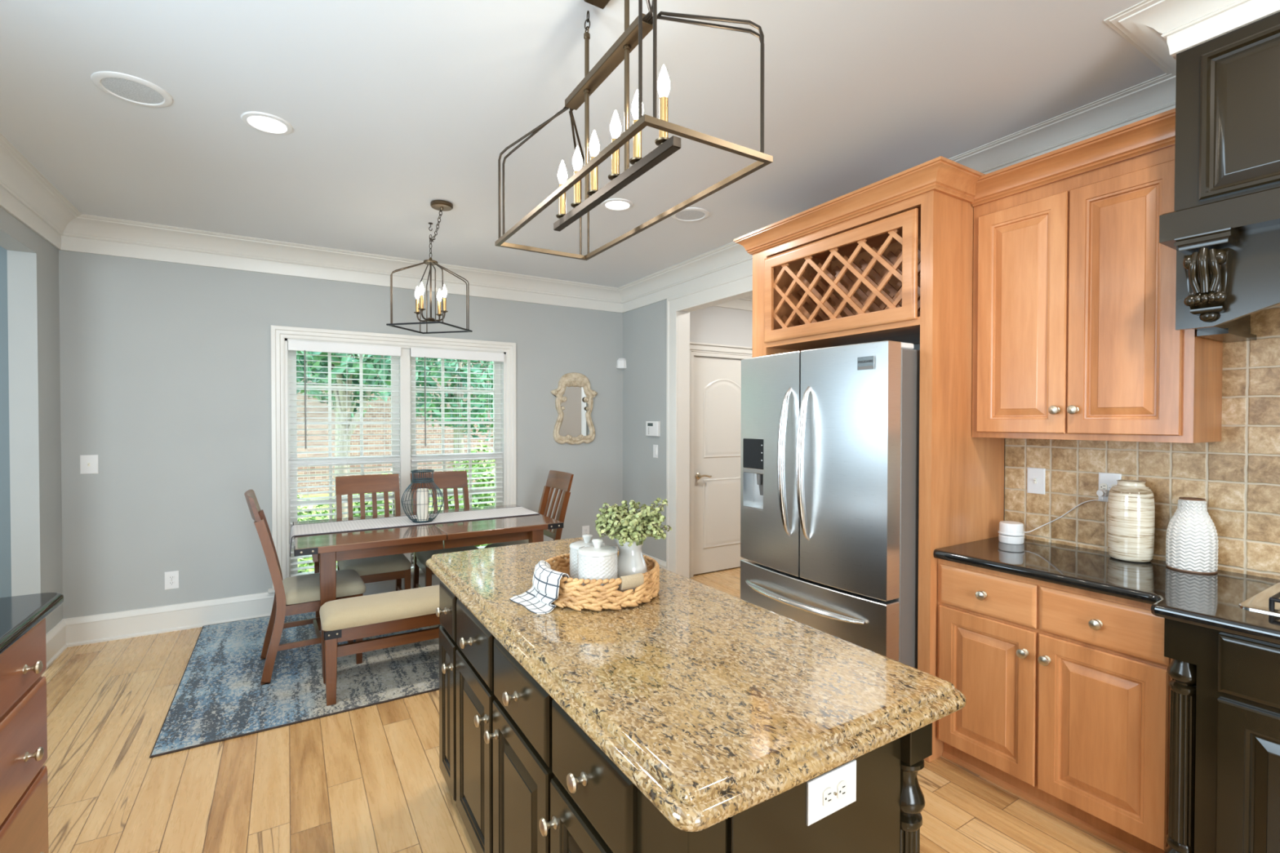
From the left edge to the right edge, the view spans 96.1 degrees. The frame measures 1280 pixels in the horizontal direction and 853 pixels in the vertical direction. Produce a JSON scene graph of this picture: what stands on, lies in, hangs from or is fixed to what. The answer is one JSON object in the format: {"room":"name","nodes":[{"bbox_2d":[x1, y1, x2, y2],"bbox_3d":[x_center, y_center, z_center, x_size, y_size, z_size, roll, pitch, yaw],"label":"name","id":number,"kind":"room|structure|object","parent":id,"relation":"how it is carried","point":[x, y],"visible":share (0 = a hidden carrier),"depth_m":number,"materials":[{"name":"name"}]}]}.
{"room":"kitchen","nodes":[
{"label":"kitchen","id":0,"kind":"room"},
{"bbox_2d":[0,245,11,597],"bbox_3d":[-3.173,0.095,-0.639,3.360,2.760,8.224,0,1,-32],"label":"wall","id":1,"kind":"structure","parent":0,"point":[5,496],"depth_m":3.56,"materials":[{"name":"paint"}]},
{"bbox_2d":[0,206,62,634],"bbox_3d":[-1.653,0.086,0.210,0.120,2.760,8.084,0,1,-32],"label":"wall","id":2,"kind":"structure","parent":0,"point":[33,262],"depth_m":3.35,"materials":[{"name":"grey paint"}]},
{"bbox_2d":[0,133,81,249],"bbox_3d":[-1.566,-1.190,0.305,0.142,0.212,7.984,0,1,-32],"label":"crown molding","id":3,"kind":"structure","parent":2,"relation":"attached to","point":[26,194],"depth_m":3.13,"materials":[{"name":"beige paint"}]},
{"bbox_2d":[45,618,67,669],"bbox_3d":[-3.648,1.332,3.504,0.146,0.180,0.410,0,1,-32],"label":"baseboard","id":4,"kind":"structure","parent":2,"relation":"attached to","point":[55,638],"depth_m":3.54,"materials":[{"name":"beige paint"}]},
{"bbox_2d":[58,249,622,618],"bbox_3d":[-1.981,0.026,4.832,4.391,2.760,0.140,0,1,-32],"label":"wall","id":5,"kind":"structure","parent":0,"point":[165,367],"depth_m":4.08,"materials":[{"name":"grey paint"}]},
{"bbox_2d":[80,454,97,474],"bbox_3d":[-3.596,0.248,3.752,0.088,0.124,0.026,0,1,-32],"label":"light switch","id":6,"kind":"object","parent":5,"relation":"attached to","point":[88,463],"visible":1,"depth_m":3.75,"materials":[{"name":"white plastic"}]},
{"bbox_2d":[164,570,178,590],"bbox_3d":[-3.244,1.066,3.985,0.078,0.122,0.015,0,1,-32],"label":"wall outlet","id":7,"kind":"object","parent":5,"relation":"attached to","point":[171,578],"visible":1,"depth_m":3.98,"materials":[{"name":"white plastic"}]},
{"bbox_2d":[168,575,174,579],"bbox_3d":[-3.243,1.046,3.982,0.034,0.025,0.005,0,1,-32],"label":"socket","id":8,"kind":"object","parent":7,"relation":"attached to","point":[171,577],"depth_m":3.98,"materials":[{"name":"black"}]},
{"bbox_2d":[168,581,174,585],"bbox_3d":[-3.243,1.085,3.982,0.034,0.025,0.005,0,1,-32],"label":"socket","id":9,"kind":"object","parent":7,"relation":"attached to","point":[171,583],"depth_m":3.98,"materials":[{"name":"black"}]},
{"bbox_2d":[57,213,622,312],"bbox_3d":[-1.907,-1.246,4.695,4.150,0.212,0.142,0,1,-32],"label":"crown molding","id":10,"kind":"structure","parent":5,"relation":"attached to","point":[86,233],"depth_m":4.34,"materials":[{"name":"beige paint"}]},
{"bbox_2d":[63,546,618,647],"bbox_3d":[-1.939,1.317,4.777,4.151,0.180,0.026,0,1,-32],"label":"baseboard","id":11,"kind":"structure","parent":5,"relation":"attached to","point":[100,628],"depth_m":3.99,"materials":[{"name":"beige paint"}]},
{"bbox_2d":[267,324,515,593],"bbox_3d":[-1.967,0.236,4.814,1.935,1.984,0.190,0,1,-32],"label":"window","id":12,"kind":"structure","parent":5,"relation":"in","point":[281,385],"depth_m":4.77,"materials":[{"name":"beige paint"}]},
{"bbox_2d":[288,339,400,577],"bbox_3d":[-2.321,0.261,4.562,0.795,1.827,0.087,0,1,-32],"label":"window blind","id":13,"kind":"object","parent":12,"relation":"attached to","point":[295,345],"visible":0.76,"depth_m":4.51,"materials":[{"name":"white plastic"}]},
{"bbox_2d":[409,347,504,566],"bbox_3d":[-1.579,0.256,5.017,0.796,1.827,0.087,0,1,-32],"label":"window blind","id":14,"kind":"object","parent":12,"relation":"attached to","point":[414,352],"visible":0.65,"depth_m":5.02,"materials":[{"name":"white plastic"}]},
{"bbox_2d":[551,372,597,444],"bbox_3d":[-0.626,-0.174,5.550,0.488,0.696,0.045,0,1,-32],"label":"wall mirror","id":15,"kind":"object","parent":5,"relation":"attached to","point":[574,402],"visible":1,"depth_m":5.55,"materials":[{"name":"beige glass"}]},
{"bbox_2d":[559,386,590,437],"bbox_3d":[-0.631,-0.141,5.560,0.333,0.491,0.001,0,1,-32],"label":"mirror glass","id":16,"kind":"object","parent":15,"relation":"attached to","point":[574,424],"depth_m":5.56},
{"bbox_2d":[572,377,580,385],"bbox_3d":[-0.615,-0.433,5.539,0.090,0.077,0.014,0,1,-32],"label":"flower","id":17,"kind":"object","parent":15,"relation":"on","point":[575,381],"depth_m":5.54,"materials":[{"name":"beige wood"}]},
{"bbox_2d":[582,525,589,535],"bbox_3d":[-0.532,1.037,5.648,0.078,0.122,0.015,0,1,-32],"label":"wall outlet","id":18,"kind":"object","parent":5,"relation":"attached to","point":[585,529],"visible":0.66,"depth_m":5.64,"materials":[{"name":"white plastic"}]},
{"bbox_2d":[616,358,626,369],"bbox_3d":[-0.187,-0.635,5.796,0.074,0.110,0.074,0,1,-32],"label":"sensor","id":19,"kind":"object","parent":5,"relation":"attached to","point":[621,362],"visible":1,"depth_m":5.78,"materials":[{"name":"white plastic"}]},
{"bbox_2d":[0,0,1165,287],"bbox_3d":[-0.324,-1.364,1.087,9.800,0.120,8.224,0,1,-32],"label":"ceiling","id":20,"kind":"structure","parent":0,"point":[393,108],"depth_m":2.37,"materials":[{"name":"paint"}]},
{"bbox_2d":[90,71,173,107],"bbox_3d":[-1.987,-1.316,2.255,0.242,0.009,0.242,0,1,-32],"label":"ceiling speaker","id":21,"kind":"object","parent":20,"relation":"attached to","point":[131,89],"visible":1,"depth_m":2.24,"materials":[{"name":"white plastic"}]},
{"bbox_2d":[101,77,164,103],"bbox_3d":[-1.987,-1.318,2.255,0.188,0.006,0.188,0,1,-32],"label":"grille","id":22,"kind":"object","parent":21,"relation":"attached to","point":[131,91],"depth_m":2.25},
{"bbox_2d":[240,111,293,134],"bbox_3d":[-1.625,-1.320,2.509,0.192,0.008,0.192,0,1,-32],"label":"recessed light","id":23,"kind":"object","parent":20,"relation":"in","point":[262,122],"visible":1,"depth_m":2.50,"materials":[{"name":"white plastic"}]},
{"bbox_2d":[386,200,472,333],"bbox_3d":[-1.331,-0.991,3.699,0.522,0.694,0.544,0,1,13],"label":"lantern pendant","id":24,"kind":"object","parent":20,"relation":"hanging from","point":[442,206],"visible":1,"depth_m":3.76,"materials":[{"name":"black metal"}]},
{"bbox_2d":[601,198,633,210],"bbox_3d":[-0.136,-1.331,3.453,0.192,0.008,0.192,0,1,-32],"label":"recessed light","id":25,"kind":"object","parent":20,"relation":"in","point":[612,204],"visible":0.99,"depth_m":3.45,"materials":[{"name":"white plastic"}]},
{"bbox_2d":[494,0,773,260],"bbox_3d":[-0.098,-0.973,1.699,0.360,0.676,1.001,0,1,-32],"label":"lantern chandelier","id":26,"kind":"object","parent":20,"relation":"hanging from","point":[633,34],"visible":1,"depth_m":1.59,"materials":[{"name":"brown metal"}]},
{"bbox_2d":[671,207,709,222],"bbox_3d":[0.315,-1.332,3.622,0.242,0.009,0.242,0,1,-32],"label":"ceiling speaker","id":27,"kind":"object","parent":20,"relation":"attached to","point":[688,214],"visible":0.93,"depth_m":3.62,"materials":[{"name":"white plastic"}]},
{"bbox_2d":[675,210,704,220],"bbox_3d":[0.315,-1.333,3.622,0.188,0.006,0.188,0,1,-32],"label":"grille","id":28,"kind":"object","parent":27,"relation":"attached to","point":[682,215],"depth_m":3.63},
{"bbox_2d":[41,566,1128,852],"bbox_3d":[-0.327,1.515,1.124,9.800,0.120,8.224,0,1,-32],"label":"floor","id":29,"kind":"structure","parent":0,"point":[370,779],"depth_m":2.30,"materials":[{"name":"brown wood"}]},
{"bbox_2d":[0,617,48,852],"bbox_3d":[-1.179,1.029,0.171,0.632,0.876,3.500,0,1,-32],"label":"base cabinet","id":30,"kind":"object","parent":29,"relation":"on","point":[24,787],"visible":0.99,"depth_m":1.63,"materials":[{"name":"brown wood"}]},
{"bbox_2d":[0,592,64,654],"bbox_3d":[-1.198,0.571,0.191,0.625,0.038,3.565,0,1,-32],"label":"countertop","id":31,"kind":"structure","parent":30,"relation":"on","point":[19,615],"depth_m":1.66,"materials":[{"name":"black stone"}]},
{"bbox_2d":[149,611,441,758],"bbox_3d":[-1.506,1.413,3.941,2.570,0.010,1.837,0,1,-32],"label":"area rug","id":32,"kind":"object","parent":29,"relation":"on","point":[220,695],"visible":0.41,"depth_m":3.18,"materials":[{"name":"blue carpet"}]},
{"bbox_2d":[244,489,365,685],"bbox_3d":[-2.001,0.897,3.447,0.605,1.032,0.434,0,1,-34],"label":"dining chair","id":33,"kind":"object","parent":32,"relation":"on","point":[297,594],"visible":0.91,"depth_m":3.28,"materials":[{"name":"brown wood"}]},
{"bbox_2d":[282,569,365,604],"bbox_3d":[-1.929,0.960,3.496,0.433,0.080,0.432,0,1,-34],"label":"seat cushion","id":34,"kind":"object","parent":33,"relation":"on","point":[303,589],"depth_m":3.38,"materials":[{"name":"fabric"}]},
{"bbox_2d":[335,473,411,591],"bbox_3d":[-1.919,0.888,4.125,0.434,1.032,0.605,0,1,-32],"label":"dining chair","id":35,"kind":"object","parent":32,"relation":"on","point":[395,566],"visible":0.57,"depth_m":4.22,"materials":[{"name":"brown wood"}]},
{"bbox_2d":[337,553,411,576],"bbox_3d":[-1.874,0.953,4.053,0.432,0.080,0.433,0,1,-32],"label":"seat cushion","id":36,"kind":"object","parent":35,"relation":"on","point":[395,564],"depth_m":3.92,"materials":[{"name":"fabric"}]},
{"bbox_2d":[319,584,440,706],"bbox_3d":[-1.203,1.185,3.349,1.149,0.460,0.364,0,1,-32],"label":"bench","id":37,"kind":"object","parent":32,"relation":"on","point":[344,620],"visible":0.5,"depth_m":3.08,"materials":[{"name":"fabric"}]},
{"bbox_2d":[319,584,439,631],"bbox_3d":[-1.203,0.995,3.346,1.149,0.079,0.364,0,1,-32],"label":"seat cushion","id":38,"kind":"object","parent":37,"relation":"on","point":[366,611],"depth_m":3.10,"materials":[{"name":"fabric"}]},
{"bbox_2d":[293,504,563,678],"bbox_3d":[-1.460,1.032,3.963,1.586,0.749,0.998,0,1,-32],"label":"dining table","id":39,"kind":"object","parent":32,"relation":"on","point":[325,549],"visible":0.7,"depth_m":3.58,"materials":[{"name":"brown wood"}]},
{"bbox_2d":[289,506,539,556],"bbox_3d":[-1.532,0.713,4.041,1.592,0.127,0.412,0,1,-32],"label":"table runner","id":40,"kind":"object","parent":39,"relation":"on","point":[298,530],"visible":0.98,"depth_m":3.94,"materials":[{"name":"fabric"}]},
{"bbox_2d":[401,469,443,523],"bbox_3d":[-1.496,0.477,3.958,0.272,0.352,0.271,0,1,-32],"label":"wire lantern","id":41,"kind":"object","parent":40,"relation":"on","point":[414,480],"visible":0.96,"depth_m":3.92,"materials":[{"name":"black metal"}]},
{"bbox_2d":[416,488,428,520],"bbox_3d":[-1.496,0.533,3.958,0.076,0.226,0.076,0,1,-32],"label":"pillar candle","id":42,"kind":"object","parent":41,"relation":"in","point":[424,500],"visible":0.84,"depth_m":3.93,"materials":[{"name":"beige wax"}]},
{"bbox_2d":[409,471,479,588],"bbox_3d":[-1.473,0.885,4.393,0.434,1.032,0.605,0,1,-32],"label":"dining chair","id":43,"kind":"object","parent":32,"relation":"on","point":[455,480],"visible":0.32,"depth_m":4.56,"materials":[{"name":"brown wood"}]},
{"bbox_2d":[415,545,479,566],"bbox_3d":[-1.428,0.950,4.321,0.432,0.080,0.433,0,1,-32],"label":"seat cushion","id":44,"kind":"object","parent":43,"relation":"on","point":[422,557],"depth_m":4.22,"materials":[{"name":"fabric"}]},
{"bbox_2d":[484,470,573,548],"bbox_3d":[-0.864,0.885,4.480,0.605,1.032,0.434,0,1,-32],"label":"dining chair","id":45,"kind":"object","parent":32,"relation":"on","point":[562,481],"visible":0.34,"depth_m":4.55,"materials":[{"name":"brown wood"}]},
{"bbox_2d":[484,539,528,548],"bbox_3d":[-0.937,0.949,4.436,0.433,0.080,0.432,0,1,-32],"label":"seat cushion","id":46,"kind":"object","parent":45,"relation":"on","point":[524,541],"depth_m":4.47,"materials":[{"name":"fabric"}]},
{"bbox_2d":[435,580,932,852],"bbox_3d":[-0.118,1.014,1.758,0.677,0.867,1.702,0,1,-32],"label":"kitchen island","id":47,"kind":"object","parent":29,"relation":"on","point":[522,775],"visible":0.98,"depth_m":1.27,"materials":[{"name":"black wood"}]},
{"bbox_2d":[426,537,966,831],"bbox_3d":[-0.095,0.556,1.790,0.746,0.046,1.825,0,1,-32],"label":"island countertop","id":48,"kind":"structure","parent":47,"relation":"on","point":[715,704],"depth_m":1.21,"materials":[{"name":"beige stone"}]},
{"bbox_2d":[545,551,659,611],"bbox_3d":[-0.129,0.483,1.842,0.384,0.098,0.384,0,1,-1],"label":"woven tray","id":49,"kind":"object","parent":48,"relation":"on","point":[575,596],"visible":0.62,"depth_m":1.67,"materials":[{"name":"wicker"}]},
{"bbox_2d":[509,560,569,613],"bbox_3d":[-0.306,0.481,1.743,0.138,0.105,0.219,0,1,-32],"label":"tea towel","id":50,"kind":"object","parent":49,"relation":"on","point":[544,590],"visible":0.98,"depth_m":1.71,"materials":[{"name":"white fabric"}]},
{"bbox_2d":[569,548,577,578],"bbox_3d":[-0.171,0.455,1.868,0.117,0.128,0.117,0,1,-32],"label":"jar","id":51,"kind":"object","parent":49,"relation":"in","point":[573,552],"depth_m":1.83,"materials":[{"name":"grey ceramic"}]},
{"bbox_2d":[568,533,605,578],"bbox_3d":[-0.170,0.435,1.867,0.118,0.169,0.118,0,1,-32],"label":"canister","id":52,"kind":"object","parent":49,"relation":"in","point":[574,546],"visible":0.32,"depth_m":1.84,"materials":[{"name":"grey ceramic"}]},
{"bbox_2d":[577,538,617,591],"bbox_3d":[-0.128,0.431,1.739,0.124,0.181,0.124,0,1,-32],"label":"canister","id":53,"kind":"object","parent":49,"relation":"in","point":[597,561],"visible":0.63,"depth_m":1.69,"materials":[{"name":"grey ceramic"}]},
{"bbox_2d":[612,535,647,591],"bbox_3d":[-0.035,0.430,1.821,0.109,0.181,0.128,0,1,-32],"label":"pitcher","id":54,"kind":"object","parent":49,"relation":"in","point":[631,561],"visible":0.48,"depth_m":1.78,"materials":[{"name":"grey ceramic"}]},
{"bbox_2d":[595,497,671,547],"bbox_3d":[-0.020,0.303,1.813,0.246,0.156,0.259,0,1,-5],"label":"bunch","id":55,"kind":"object","parent":54,"relation":"in","point":[628,526],"visible":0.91,"depth_m":1.75,"materials":[{"name":"green plant"}]},
{"bbox_2d":[806,759,856,826],"bbox_3d":[0.360,0.683,1.073,0.132,0.079,0.015,0,1,-32],"label":"wall outlet","id":56,"kind":"object","parent":47,"relation":"attached to","point":[828,793],"visible":0.99,"depth_m":1.06,"materials":[{"name":"white plastic"}]},
{"bbox_2d":[822,786,833,807],"bbox_3d":[0.345,0.683,1.060,0.025,0.034,0.005,0,1,-32],"label":"socket","id":57,"kind":"object","parent":56,"relation":"attached to","point":[827,792],"depth_m":1.06,"materials":[{"name":"white plastic"}]},
{"bbox_2d":[836,780,847,799],"bbox_3d":[0.379,0.683,1.081,0.025,0.034,0.005,0,1,-32],"label":"socket","id":58,"kind":"object","parent":56,"relation":"attached to","point":[842,785],"depth_m":1.08,"materials":[{"name":"white plastic"}]},
{"bbox_2d":[740,340,919,669],"bbox_3d":[1.073,0.532,2.970,0.874,1.802,0.914,0,1,-32],"label":"refrigerator","id":59,"kind":"object","parent":29,"relation":"on","point":[829,443],"visible":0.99,"depth_m":2.61,"materials":[{"name":"grey metal"}]},
{"bbox_2d":[733,155,1004,762],"bbox_3d":[1.170,0.165,3.054,0.674,2.534,1.268,0,1,-32],"label":"wine rack cabinet","id":60,"kind":"object","parent":29,"relation":"on","point":[891,258],"visible":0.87,"depth_m":2.59,"materials":[{"name":"brown wood"}]},
{"bbox_2d":[936,558,1172,852],"bbox_3d":[1.696,1.004,2.277,0.600,0.876,0.782,0,1,-32],"label":"base cabinet","id":61,"kind":"object","parent":29,"relation":"on","point":[1066,690],"visible":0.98,"depth_m":2.07,"materials":[{"name":"brown wood"}]},
{"bbox_2d":[1164,617,1279,852],"bbox_3d":[2.191,1.016,1.387,0.687,0.876,1.251,0,1,-32],"label":"base cabinet","id":62,"kind":"object","parent":29,"relation":"on","point":[1224,767],"visible":0.95,"depth_m":1.62,"materials":[{"name":"black wood"}]},
{"bbox_2d":[933,536,1279,644],"bbox_3d":[1.981,0.555,1.711,0.715,0.038,2.034,0,1,-32],"label":"countertop","id":63,"kind":"structure","parent":62,"relation":"on","point":[1211,601],"depth_m":2.01,"materials":[{"name":"black stone"}]},
{"bbox_2d":[998,520,1024,544],"bbox_3d":[1.681,0.479,2.603,0.102,0.090,0.102,0,1,-32],"label":"hub","id":64,"kind":"object","parent":63,"relation":"on","point":[1010,532],"visible":1,"depth_m":2.57,"materials":[{"name":"white plastic"}]},
{"bbox_2d":[1106,480,1155,562],"bbox_3d":[1.950,0.372,2.286,0.144,0.312,0.144,0,1,-32],"label":"vase","id":65,"kind":"object","parent":63,"relation":"on","point":[1131,515],"visible":1,"depth_m":2.23,"materials":[{"name":"beige ceramic"}]},
{"bbox_2d":[1165,497,1218,573],"bbox_3d":[2.049,0.399,2.135,0.142,0.265,0.142,0,1,-32],"label":"vase","id":66,"kind":"object","parent":63,"relation":"on","point":[1192,540],"visible":1,"depth_m":2.10,"materials":[{"name":"white ceramic"}]},
{"bbox_2d":[1239,582,1279,615],"bbox_3d":[2.209,0.520,1.458,0.485,0.039,0.885,0,1,-32],"label":"cooktop","id":67,"kind":"object","parent":63,"relation":"in","point":[1268,601],"visible":1,"depth_m":1.71,"materials":[{"name":"silver metal"}]},
{"bbox_2d":[689,306,752,359],"bbox_3d":[1.807,0.027,5.052,2.279,2.760,3.724,0,1,-32],"label":"wall","id":68,"kind":"structure","parent":0,"point":[716,325],"depth_m":5.52,"materials":[{"name":"paint"}]},
{"bbox_2d":[693,355,745,574],"bbox_3d":[0.817,0.364,5.556,0.756,2.046,0.100,0,1,-32],"label":"door","id":69,"kind":"structure","parent":68,"relation":"in","point":[717,380],"depth_m":5.51,"materials":[{"name":"beige paint"}]},
{"bbox_2d":[688,342,752,577],"bbox_3d":[0.830,0.310,5.538,0.940,2.180,0.038,0,1,-32],"label":"door frame","id":70,"kind":"structure","parent":68,"relation":"attached to","point":[705,349],"depth_m":5.34,"materials":[{"name":"beige paint"}]},
{"bbox_2d":[713,295,752,311],"bbox_3d":[1.299,-1.255,5.751,2.159,0.215,0.130,0,1,-32],"label":"crown molding","id":71,"kind":"structure","parent":68,"relation":"attached to","point":[746,303],"depth_m":5.62,"materials":[{"name":"beige paint"}]},
{"bbox_2d":[622,299,1004,561],"bbox_3d":[2.003,0.060,2.451,0.154,2.760,8.084,0,1,-32],"label":"wall","id":72,"kind":"structure","parent":0,"point":[645,327],"depth_m":5.48,"materials":[{"name":"grey paint"}]},
{"bbox_2d":[645,421,660,436],"bbox_3d":[0.119,0.021,5.349,0.029,0.138,0.205,0,1,-32],"label":"thermostat","id":73,"kind":"object","parent":72,"relation":"attached to","point":[652,428],"visible":1,"depth_m":5.31,"materials":[{"name":"white plastic"}]},
{"bbox_2d":[642,553,666,568],"bbox_3d":[0.027,1.309,5.516,0.026,0.180,0.822,0,1,-32],"label":"baseboard","id":74,"kind":"structure","parent":72,"relation":"attached to","point":[661,563],"depth_m":5.26,"materials":[{"name":"beige paint"}]},
{"bbox_2d":[653,444,657,457],"bbox_3d":[0.141,0.230,5.333,0.017,0.122,0.075,0,1,-32],"label":"light switch","id":75,"kind":"object","parent":72,"relation":"attached to","point":[655,446],"visible":1,"depth_m":5.32,"materials":[{"name":"white plastic"}]},
{"bbox_2d":[617,241,752,312],"bbox_3d":[0.426,-1.244,4.725,0.142,0.212,2.529,0,1,-32],"label":"crown molding","id":76,"kind":"structure","parent":72,"relation":"attached to","point":[731,260],"depth_m":4.80,"materials":[{"name":"beige paint"}]},
{"bbox_2d":[666,271,752,577],"bbox_3d":[0.781,0.139,4.399,0.154,2.550,1.840,0,1,-32],"label":"door frame","id":77,"kind":"structure","parent":72,"relation":"attached to","point":[742,283],"depth_m":5.06,"materials":[{"name":"beige paint"}]},
{"bbox_2d":[971,107,1222,443],"bbox_3d":[1.790,-0.514,2.334,0.376,1.132,0.746,0,1,-32],"label":"upper cabinet","id":78,"kind":"object","parent":72,"relation":"attached to","point":[1076,337],"visible":0.95,"depth_m":2.21,"materials":[{"name":"brown wood"}]},
{"bbox_2d":[948,0,1279,174],"bbox_3d":[1.888,-1.243,1.874,0.682,0.138,3.650,0,1,-32],"label":"crown molding","id":79,"kind":"structure","parent":72,"relation":"attached to","point":[1160,29],"depth_m":2.17,"materials":[{"name":"beige paint"}]},
{"bbox_2d":[1004,303,1279,579],"bbox_3d":[2.290,-0.059,1.893,0.010,1.186,2.036,0,1,-32],"label":"tiled wall","id":80,"kind":"structure","parent":72,"relation":"attached to","point":[1237,476],"depth_m":2.15,"materials":[{"name":"tile"}]},
{"bbox_2d":[1026,467,1045,494],"bbox_3d":[1.817,0.250,2.642,0.026,0.118,0.074,0,1,-32],"label":"light switch","id":81,"kind":"object","parent":80,"relation":"attached to","point":[1036,477],"visible":1,"depth_m":2.64,"materials":[{"name":"white plastic"}]},
{"bbox_2d":[1023,488,1109,533],"bbox_3d":[1.861,0.374,2.519,0.081,0.221,0.304,-1,1,-39],"label":"power cord","id":82,"kind":"object","parent":80,"relation":"attached to","point":[1101,492],"visible":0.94,"depth_m":2.41,"materials":[{"name":"white plastic"}]},
{"bbox_2d":[1097,472,1121,502],"bbox_3d":[1.967,0.256,2.408,0.015,0.122,0.078,0,1,-32],"label":"wall outlet","id":83,"kind":"object","parent":80,"relation":"attached to","point":[1106,480],"visible":0.61,"depth_m":2.41,"materials":[{"name":"white plastic"}]},
{"bbox_2d":[1099,483,1106,489],"bbox_3d":[1.954,0.256,2.423,0.005,0.034,0.025,0,1,-32],"label":"socket","id":84,"kind":"object","parent":83,"relation":"attached to","point":[1102,486],"depth_m":2.42,"materials":[{"name":"white plastic"}]},
{"bbox_2d":[1159,11,1279,342],"bbox_3d":[2.229,-0.792,1.388,0.612,0.988,1.335,0,1,-32],"label":"range hood","id":85,"kind":"object","parent":72,"relation":"attached to","point":[1223,228],"visible":1,"depth_m":1.71,"materials":[{"name":"black wood"}]},
{"bbox_2d":[1159,186,1279,249],"bbox_3d":[2.233,-0.617,1.393,0.590,0.090,1.335,0,1,-32],"label":"mantel shelf","id":86,"kind":"object","parent":85,"relation":"attached to","point":[1255,212],"depth_m":1.68,"materials":[{"name":"black wood"}]},
{"bbox_2d":[1192,314,1256,342],"bbox_3d":[1.954,-0.444,1.940,0.507,0.278,0.076,0,1,-32],"label":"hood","id":87,"kind":"object","parent":85,"relation":"attached to","point":[1237,330],"depth_m":1.95,"materials":[{"name":"black wood"}]},
{"label":"outside","id":88,"kind":"structure","parent":0,"visible":0},
{"bbox_2d":[297,484,494,572],"bbox_3d":[-8.354,1.613,15.560,30.000,0.200,24.776,0,1,-32],"label":"ground","id":89,"kind":"structure","parent":88,"point":[317,495],"depth_m":12.31,"materials":[{"name":"green plant"}]},
{"bbox_2d":[297,494,337,573],"bbox_3d":[-3.739,1.280,6.172,0.900,1.128,0.977,0,1,5],"label":"shrub","id":90,"kind":"object","parent":89,"relation":"on","point":[307,507],"visible":0.08,"depth_m":6.08,"materials":[{"name":"green plant"}]},
{"bbox_2d":[296,352,421,504],"bbox_3d":[-6.055,-0.930,11.515,3.596,4.995,2.017,0,1,-32],"label":"tree","id":91,"kind":"object","parent":89,"relation":"on","point":[298,380],"visible":0.03,"depth_m":11.48,"materials":[{"name":"green plant"}]},
{"bbox_2d":[346,468,391,517],"bbox_3d":[-3.151,1.194,7.130,0.955,1.353,0.936,0,1,-32],"label":"shrub","id":92,"kind":"object","parent":89,"relation":"on","point":[379,502],"visible":0.04,"depth_m":6.89,"materials":[{"name":"green plant"}]},
{"bbox_2d":[296,351,472,518],"bbox_3d":[-3.772,-0.786,7.281,3.448,4.827,2.585,0,1,-32],"label":"tree","id":93,"kind":"object","parent":89,"relation":"on","point":[300,357],"visible":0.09,"depth_m":7.26,"materials":[{"name":"green plant"}]},
{"bbox_2d":[296,359,494,495],"bbox_3d":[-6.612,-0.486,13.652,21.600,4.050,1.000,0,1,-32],"label":"brick house","id":94,"kind":"structure","parent":89,"relation":"on","point":[298,397],"depth_m":13.63,"materials":[{"name":"brown brick"}]},
{"bbox_2d":[372,355,493,471],"bbox_3d":[-3.217,-0.659,10.187,3.260,4.492,2.693,0,1,-32],"label":"tree","id":95,"kind":"object","parent":89,"relation":"on","point":[475,366],"visible":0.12,"depth_m":9.76,"materials":[{"name":"green plant"}]},
{"bbox_2d":[447,440,494,549],"bbox_3d":[-1.954,1.054,7.377,1.115,1.768,0.995,0,1,-32],"label":"shrub","id":96,"kind":"object","parent":89,"relation":"on","point":[473,451],"visible":0.11,"depth_m":7.09,"materials":[{"name":"green plant"}]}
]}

